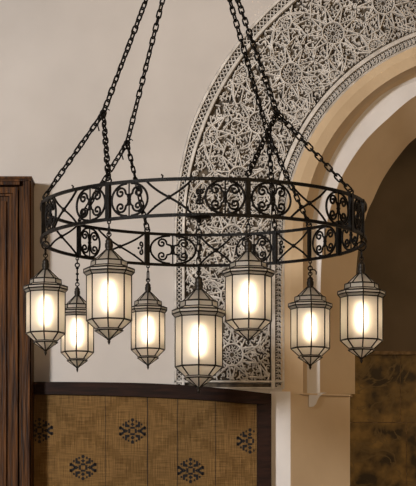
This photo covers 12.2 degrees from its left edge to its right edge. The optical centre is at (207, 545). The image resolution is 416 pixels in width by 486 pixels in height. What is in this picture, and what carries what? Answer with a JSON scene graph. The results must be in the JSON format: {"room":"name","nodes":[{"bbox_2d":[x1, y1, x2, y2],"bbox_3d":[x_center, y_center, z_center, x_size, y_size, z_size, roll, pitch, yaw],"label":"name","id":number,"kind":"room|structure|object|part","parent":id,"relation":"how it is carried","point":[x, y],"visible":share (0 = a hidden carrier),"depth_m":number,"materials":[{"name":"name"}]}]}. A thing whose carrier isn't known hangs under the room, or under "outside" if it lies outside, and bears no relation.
{"room":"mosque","nodes":[
{"label":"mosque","id":0,"kind":"room"},
{"bbox_2d":[0,0,275,383],"bbox_3d":[1.655,-1.241,11.400,17.250,4.882,0.001,0,0,0],"label":"wall","id":1,"kind":"structure","parent":0,"point":[60,60],"depth_m":11.40,"materials":[{"name":"paint"}]},
{"bbox_2d":[0,176,34,485],"bbox_3d":[-1.546,-0.464,11.291,1.063,3.329,0.213,0,0,0],"label":"door","id":2,"kind":"structure","parent":1,"relation":"in","point":[16,192],"depth_m":11.25,"materials":[{"name":"brown wood"}]},
{"bbox_2d":[33,382,270,485],"bbox_3d":[-0.329,0.118,11.371,1.399,2.163,0.053,0,0,0],"label":"wall panel","id":3,"kind":"object","parent":1,"relation":"attached to","point":[85,433],"visible":1,"depth_m":11.37,"materials":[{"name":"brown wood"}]},
{"bbox_3d":[-0.328,-0.893,11.371,1.398,0.140,0.053,0,0,0],"label":"rail","id":4,"kind":"part","parent":3,"relation":"part of","materials":[{"name":"brown wood"}]},
{"bbox_2d":[174,0,415,388],"bbox_3d":[0.738,-2.300,11.407,1.874,2.763,0.038,0,0,0],"label":"trim","id":5,"kind":"structure","parent":1,"relation":"attached to","point":[312,52],"depth_m":11.40,"materials":[{"name":"paint"}]},
{"bbox_2d":[234,389,281,393],"bbox_3d":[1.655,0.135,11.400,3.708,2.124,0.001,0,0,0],"label":"wall pier","id":6,"kind":"object","parent":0,"point":[252,390],"visible":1,"depth_m":11.40,"materials":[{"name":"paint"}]},
{"bbox_2d":[356,138,415,350],"bbox_3d":[2.663,-1.526,12.450,4.076,5.453,1.500,0,0,0],"label":"wall","id":7,"kind":"structure","parent":0,"point":[389,255],"depth_m":13.20,"materials":[{"name":"paint"}]},
{"bbox_2d":[270,392,351,485],"bbox_3d":[1.655,0.144,11.704,2.582,2.169,0.632,0,0,0],"label":"pillar","id":8,"kind":"structure","parent":7,"relation":"attached to","point":[310,432],"depth_m":11.49,"materials":[{"name":"paint"}]},
{"bbox_2d":[281,46,415,393],"bbox_3d":[1.655,-1.954,11.710,2.452,2.124,0.620,0,0,0],"label":"archway","id":9,"kind":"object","parent":7,"relation":"attached to","point":[361,136],"depth_m":11.56,"materials":[{"name":"paint"}]},
{"bbox_2d":[350,351,415,485],"bbox_3d":[2.031,-0.060,13.175,2.704,2.519,0.049,0,0,0],"label":"dado","id":10,"kind":"object","parent":7,"relation":"attached to","point":[383,403],"visible":0.55,"depth_m":13.17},
{"bbox_3d":[2.031,-1.307,13.175,2.704,0.024,0.049,0,0,0],"label":"cap rail","id":11,"kind":"part","parent":10,"relation":"part of","materials":[{"name":"wood"}]},
{"bbox_3d":[0.500,-3.425,9.000,15.000,0.100,12.000,0,0,0],"label":"ceiling","id":12,"kind":"structure","parent":0,"visible":0},
{"bbox_2d":[40,0,366,267],"bbox_3d":[-0.022,-2.412,9.576,1.610,1.918,1.658,0,0,0],"label":"ring chandelier","id":13,"kind":"object","parent":12,"relation":"hanging from","point":[351,223],"visible":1,"depth_m":9.29,"materials":[{"name":"metal"}]},
{"bbox_2d":[23,237,67,355],"bbox_3d":[-0.782,-1.202,9.349,0.202,0.572,0.202,0,0,22],"label":"lantern","id":14,"kind":"object","parent":13,"relation":"hanging from","point":[45,294],"visible":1,"depth_m":9.28,"materials":[{"name":"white glass"}]},
{"bbox_3d":[-0.782,-1.122,9.349,0.173,0.197,0.173,0,0,22],"label":"glass","id":15,"kind":"part","parent":14,"relation":"part of","materials":[{"name":"white glass"}]},
{"bbox_3d":[-0.782,-0.983,9.349,0.173,0.081,0.173,0,0,22],"label":"glass","id":16,"kind":"part","parent":14,"relation":"part of","materials":[{"name":"beige glass"}]},
{"bbox_3d":[-0.782,-1.138,9.349,0.202,0.397,0.202,0,0,-23],"label":"came frame","id":17,"kind":"part","parent":14,"relation":"part of","materials":[{"name":"metal"}]},
{"bbox_3d":[-0.647,-1.870,9.339,0.343,0.414,0.032,0,0,24],"label":"branch chain","id":18,"kind":"part","parent":13,"relation":"part of","materials":[{"name":"metal"}]},
{"bbox_2d":[60,259,93,371],"bbox_3d":[-0.677,-1.193,10.060,0.181,0.589,0.181,0,0,22],"label":"lantern","id":19,"kind":"object","parent":13,"relation":"hanging from","point":[77,345],"visible":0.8,"depth_m":10.00,"materials":[{"name":"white glass"}]},
{"bbox_3d":[-0.677,-1.095,10.060,0.154,0.187,0.154,0,0,23],"label":"glass","id":20,"kind":"part","parent":19,"relation":"part of","materials":[{"name":"white glass"}]},
{"bbox_3d":[-0.677,-0.963,10.060,0.154,0.077,0.154,0,0,23],"label":"glass","id":21,"kind":"part","parent":19,"relation":"part of","materials":[{"name":"white glass"}]},
{"bbox_3d":[-0.677,-1.111,10.060,0.181,0.377,0.181,0,0,23],"label":"came frame","id":22,"kind":"part","parent":19,"relation":"part of","materials":[{"name":"metal"}]},
{"bbox_3d":[-0.541,-1.877,10.049,0.270,0.428,0.034,0,0,8],"label":"branch chain","id":23,"kind":"part","parent":13,"relation":"part of","materials":[{"name":"metal"}]},
{"bbox_3d":[-0.480,-1.869,9.104,0.034,0.413,0.363,0,0,-8],"label":"branch chain","id":24,"kind":"part","parent":13,"relation":"part of","materials":[{"name":"metal"}]},
{"bbox_2d":[83,223,134,343],"bbox_3d":[-0.455,-1.206,8.927,0.221,0.564,0.221,0,0,22],"label":"lantern","id":25,"kind":"object","parent":13,"relation":"hanging from","point":[108,276],"visible":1,"depth_m":8.85,"materials":[{"name":"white glass"}]},
{"bbox_3d":[-0.455,-1.140,8.927,0.190,0.207,0.190,0,0,-23],"label":"glass","id":26,"kind":"part","parent":25,"relation":"part of","materials":[{"name":"white glass"}]},
{"bbox_3d":[-0.455,-0.993,8.927,0.190,0.086,0.190,0,0,-23],"label":"glass","id":27,"kind":"part","parent":25,"relation":"part of","materials":[{"name":"beige glass"}]},
{"bbox_3d":[-0.289,-2.682,9.430,0.549,1.249,0.031,0,0,-36],"label":"hanging chain","id":28,"kind":"part","parent":13,"relation":"part of","materials":[{"name":"metal"}]},
{"bbox_3d":[-0.371,-1.876,10.186,0.033,0.427,0.332,0,0,18],"label":"branch chain","id":29,"kind":"part","parent":13,"relation":"part of","materials":[{"name":"metal"}]},
{"bbox_3d":[-0.247,-2.689,9.824,0.032,1.233,0.559,0,0,-39],"label":"hanging chain","id":30,"kind":"part","parent":13,"relation":"part of","materials":[{"name":"metal"}]},
{"bbox_2d":[131,267,166,368],"bbox_3d":[-0.319,-1.213,10.343,0.191,0.550,0.191,0,0,23],"label":"lantern","id":31,"kind":"object","parent":13,"relation":"hanging from","point":[148,312],"visible":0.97,"depth_m":10.28,"materials":[{"name":"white glass"}]},
{"bbox_3d":[-0.319,-1.143,10.343,0.164,0.196,0.164,0,0,-23],"label":"glass","id":32,"kind":"part","parent":31,"relation":"part of","materials":[{"name":"white glass"}]},
{"bbox_3d":[-0.319,-1.005,10.343,0.164,0.081,0.164,0,0,-23],"label":"glass","id":33,"kind":"part","parent":31,"relation":"part of","materials":[{"name":"white glass"}]},
{"bbox_2d":[172,224,225,392],"bbox_3d":[-0.042,-1.075,8.800,0.228,0.768,0.228,0,0,22],"label":"lantern","id":34,"kind":"object","parent":13,"relation":"hanging from","point":[198,317],"visible":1,"depth_m":8.72,"materials":[{"name":"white glass"}]},
{"bbox_3d":[-0.042,-0.923,8.800,0.196,0.225,0.196,0,0,22],"label":"glass","id":35,"kind":"part","parent":34,"relation":"part of","materials":[{"name":"white glass"}]},
{"bbox_3d":[-0.042,-0.764,8.800,0.196,0.093,0.196,0,0,22],"label":"glass","id":36,"kind":"part","parent":34,"relation":"part of","materials":[{"name":"white glass"}]},
{"bbox_3d":[-0.042,-0.942,8.800,0.228,0.453,0.228,0,0,23],"label":"came frame","id":37,"kind":"part","parent":34,"relation":"part of","materials":[{"name":"metal"}]},
{"bbox_3d":[0.126,-2.710,9.839,0.031,1.194,0.605,0,0,40],"label":"hanging chain","id":38,"kind":"part","parent":13,"relation":"part of","materials":[{"name":"metal"}]},
{"bbox_2d":[222,219,274,344],"bbox_3d":[0.183,-1.200,8.827,0.223,0.576,0.223,0,0,22],"label":"lantern","id":39,"kind":"object","parent":13,"relation":"hanging from","point":[248,279],"visible":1,"depth_m":8.75,"materials":[{"name":"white glass"}]},
{"bbox_3d":[0.183,-0.979,8.827,0.192,0.083,0.192,0,0,22],"label":"glass","id":40,"kind":"part","parent":39,"relation":"part of","materials":[{"name":"beige glass"}]},
{"bbox_3d":[0.183,-1.121,8.827,0.192,0.202,0.192,0,0,22],"label":"glass","id":41,"kind":"part","parent":39,"relation":"part of","materials":[{"name":"white glass"}]},
{"bbox_3d":[0.131,-2.668,9.371,0.032,1.275,0.598,0,0,-42],"label":"hanging chain","id":42,"kind":"part","parent":13,"relation":"part of","materials":[{"name":"metal"}]},
{"bbox_3d":[0.251,-1.855,8.988,0.031,0.384,0.377,0,0,24],"label":"branch chain","id":43,"kind":"part","parent":13,"relation":"part of","materials":[{"name":"metal"}]},
{"bbox_3d":[0.334,-1.898,10.186,0.031,0.469,0.268,0,0,10],"label":"branch chain","id":44,"kind":"part","parent":13,"relation":"part of","materials":[{"name":"metal"}]},
{"bbox_3d":[0.424,-1.898,10.119,0.268,0.469,0.030,0,0,-28],"label":"branch chain","id":45,"kind":"part","parent":13,"relation":"part of","materials":[{"name":"metal"}]},
{"bbox_2d":[288,262,332,369],"bbox_3d":[0.535,-1.205,10.174,0.217,0.565,0.217,0,0,22],"label":"lantern","id":46,"kind":"object","parent":13,"relation":"hanging from","point":[310,310],"visible":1,"depth_m":10.10,"materials":[{"name":"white glass"}]},
{"bbox_3d":[0.535,-1.137,10.174,0.187,0.206,0.187,0,0,-23],"label":"glass","id":47,"kind":"part","parent":46,"relation":"part of","materials":[{"name":"white glass"}]},
{"bbox_3d":[0.535,-0.991,10.174,0.187,0.085,0.187,0,0,-23],"label":"glass","id":48,"kind":"part","parent":46,"relation":"part of","materials":[{"name":"white glass"}]},
{"bbox_3d":[0.504,-1.856,9.186,0.385,0.387,0.030,0,0,-11],"label":"branch chain","id":49,"kind":"part","parent":13,"relation":"part of","materials":[{"name":"metal"}]},
{"bbox_2d":[337,237,385,363],"bbox_3d":[0.739,-1.183,9.354,0.218,0.610,0.218,0,0,-22],"label":"lantern","id":50,"kind":"object","parent":13,"relation":"hanging from","point":[361,298],"visible":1,"depth_m":9.28,"materials":[{"name":"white glass"}]},
{"bbox_3d":[0.739,-1.093,9.354,0.187,0.207,0.187,0,0,22],"label":"glass","id":51,"kind":"part","parent":50,"relation":"part of","materials":[{"name":"white glass"}]},
{"bbox_3d":[0.739,-0.947,9.354,0.187,0.085,0.187,0,0,22],"label":"glass","id":52,"kind":"part","parent":50,"relation":"part of","materials":[{"name":"beige glass"}]},
{"bbox_3d":[0.739,-1.110,9.354,0.218,0.416,0.218,0,0,-22],"label":"came frame","id":53,"kind":"part","parent":50,"relation":"part of","materials":[{"name":"metal"}]}
]}

